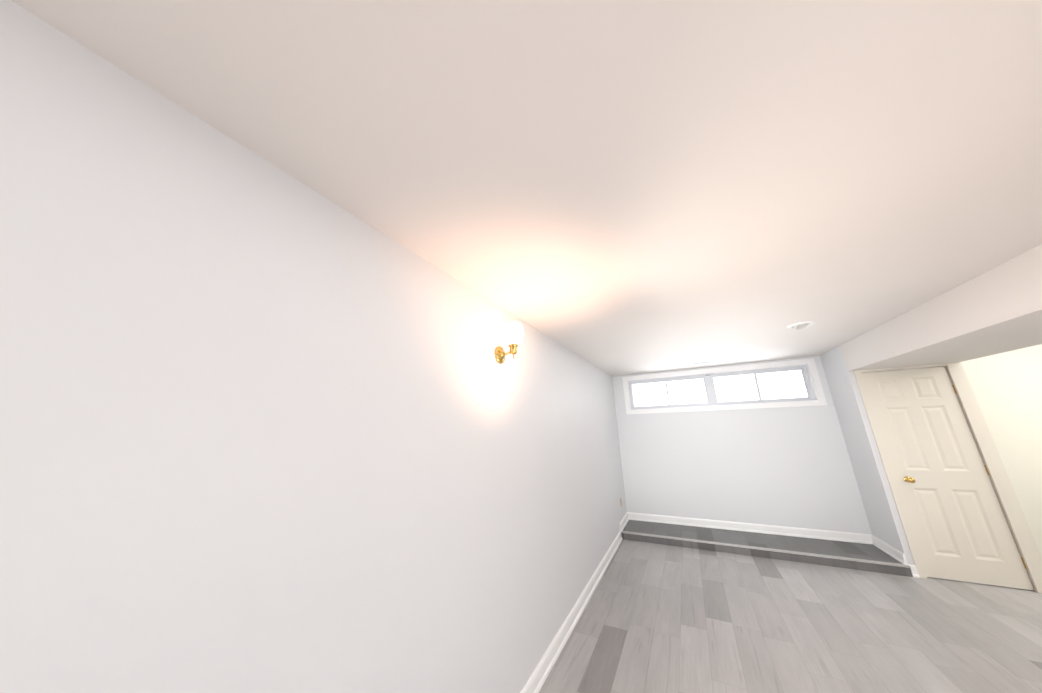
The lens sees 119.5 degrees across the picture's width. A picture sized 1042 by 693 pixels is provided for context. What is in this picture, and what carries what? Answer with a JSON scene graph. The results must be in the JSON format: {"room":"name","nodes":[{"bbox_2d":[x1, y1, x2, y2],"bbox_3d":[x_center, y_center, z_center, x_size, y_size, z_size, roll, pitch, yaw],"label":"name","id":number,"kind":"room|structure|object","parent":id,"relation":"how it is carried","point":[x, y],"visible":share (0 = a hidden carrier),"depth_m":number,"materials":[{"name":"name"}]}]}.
{"room":"empty basement room","nodes":[
{"label":"empty basement room","id":0,"kind":"room"},
{"bbox_2d":[0,0,626,692],"bbox_3d":[-0.323,0.787,1.556,0.100,2.360,8.680,-9,-17,26],"label":"wall","id":1,"kind":"structure","parent":0,"point":[266,426],"depth_m":0.81,"materials":[{"name":"paint"}]},
{"bbox_2d":[495,321,523,363],"bbox_3d":[-0.067,-0.024,2.018,0.182,0.261,0.147,-9,-17,26],"label":"lamp","id":2,"kind":"object","parent":1,"relation":"attached to","point":[513,335],"visible":1,"depth_m":1.98,"materials":[{"name":"gold metal"}]},
{"bbox_2d":[520,513,628,692],"bbox_3d":[-0.257,1.814,1.204,0.028,0.191,8.380,-9,-17,26],"label":"baseboard","id":3,"kind":"structure","parent":1,"relation":"attached to","point":[540,674],"depth_m":2.32,"materials":[{"name":"white paint"}]},
{"bbox_2d":[11,0,1041,376],"bbox_3d":[2.355,-0.851,0.514,6.240,0.100,8.680,-9,-17,26],"label":"ceiling","id":4,"kind":"structure","parent":0,"point":[613,188],"depth_m":0.92,"materials":[{"name":"paint"}]},
{"bbox_2d":[691,360,715,364],"bbox_3d":[2.615,0.233,4.372,0.310,0.006,0.130,-9,-17,26],"label":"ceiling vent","id":5,"kind":"object","parent":4,"relation":"in","point":[703,362],"visible":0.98,"depth_m":4.36,"materials":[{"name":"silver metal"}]},
{"bbox_2d":[787,321,815,329],"bbox_3d":[2.546,-0.196,2.763,0.200,0.066,0.200,-9,-17,26],"label":"recessed light","id":6,"kind":"object","parent":4,"relation":"in","point":[799,325],"visible":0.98,"depth_m":2.75,"materials":[{"name":"silver metal"}]},
{"bbox_2d":[840,244,1041,371],"bbox_3d":[2.365,-0.759,0.065,0.850,0.310,7.760,-9,-17,26],"label":"bulkhead","id":7,"kind":"object","parent":4,"relation":"attached to","point":[996,310],"visible":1,"depth_m":2.17,"materials":[{"name":"paint"}]},
{"bbox_2d":[612,356,871,533],"bbox_3d":[2.976,1.484,4.531,2.890,2.360,0.200,-9,-17,26],"label":"wall","id":8,"kind":"structure","parent":0,"point":[786,466],"depth_m":4.28,"materials":[{"name":"paint"}]},
{"bbox_2d":[622,358,826,413],"bbox_3d":[2.939,0.672,4.725,2.544,0.634,0.181,-9,-17,26],"label":"window","id":9,"kind":"structure","parent":8,"relation":"in","point":[785,384],"depth_m":4.65,"materials":[{"name":"glass"}]},
{"bbox_2d":[627,512,872,543],"bbox_3d":[2.909,2.470,4.185,2.790,0.100,0.028,-9,-17,26],"label":"baseboard","id":10,"kind":"structure","parent":8,"relation":"attached to","point":[804,532],"depth_m":4.05,"materials":[{"name":"white paint"}]},
{"bbox_2d":[622,520,912,576],"bbox_3d":[2.778,2.490,3.886,2.762,0.095,0.656,-9,-17,26],"label":"step","id":11,"kind":"structure","parent":0,"point":[858,556],"depth_m":3.64,"materials":[{"name":"wood"}]},
{"bbox_2d":[539,537,1041,692],"bbox_3d":[2.428,1.524,-0.124,6.240,0.100,8.680,-9,-17,26],"label":"floor","id":12,"kind":"structure","parent":0,"point":[657,618],"depth_m":2.27,"materials":[{"name":"laminate"}]},
{"bbox_2d":[820,346,914,564],"bbox_3d":[4.349,1.136,3.394,0.850,2.360,0.620,-9,-17,26],"label":"wall","id":13,"kind":"structure","parent":0,"point":[883,517],"depth_m":3.50,"materials":[{"name":"paint"}]},
{"bbox_2d":[871,535,906,563],"bbox_3d":[3.992,2.203,3.319,0.028,0.100,0.620,-9,-17,26],"label":"baseboard","id":14,"kind":"structure","parent":13,"relation":"attached to","point":[893,552],"depth_m":3.27,"materials":[{"name":"white paint"}]},
{"bbox_2d":[906,564,919,577],"bbox_3d":[3.871,2.217,3.004,0.064,0.100,0.028,-9,-17,26],"label":"baseboard","id":15,"kind":"structure","parent":13,"relation":"attached to","point":[914,571],"depth_m":3.00,"materials":[{"name":"white paint"}]},
{"bbox_2d":[853,362,1041,592],"bbox_3d":[4.260,1.220,3.100,0.832,2.050,0.130,-9,-17,26],"label":"door frame","id":16,"kind":"structure","parent":13,"relation":"attached to","point":[1024,540],"depth_m":2.99,"materials":[{"name":"beige paint"}]},
{"bbox_2d":[861,367,1033,589],"bbox_3d":[4.210,1.225,3.070,0.650,2.012,0.108,-9,-17,26],"label":"door","id":17,"kind":"structure","parent":13,"relation":"in","point":[960,528],"depth_m":3.05,"materials":[{"name":"beige paint"}]},
{"bbox_2d":[961,344,1041,555],"bbox_3d":[5.786,0.898,2.673,2.400,2.360,0.100,-9,-17,26],"label":"wall","id":18,"kind":"structure","parent":0,"point":[1006,388],"depth_m":3.08,"materials":[{"name":"beige paint"}]}
]}

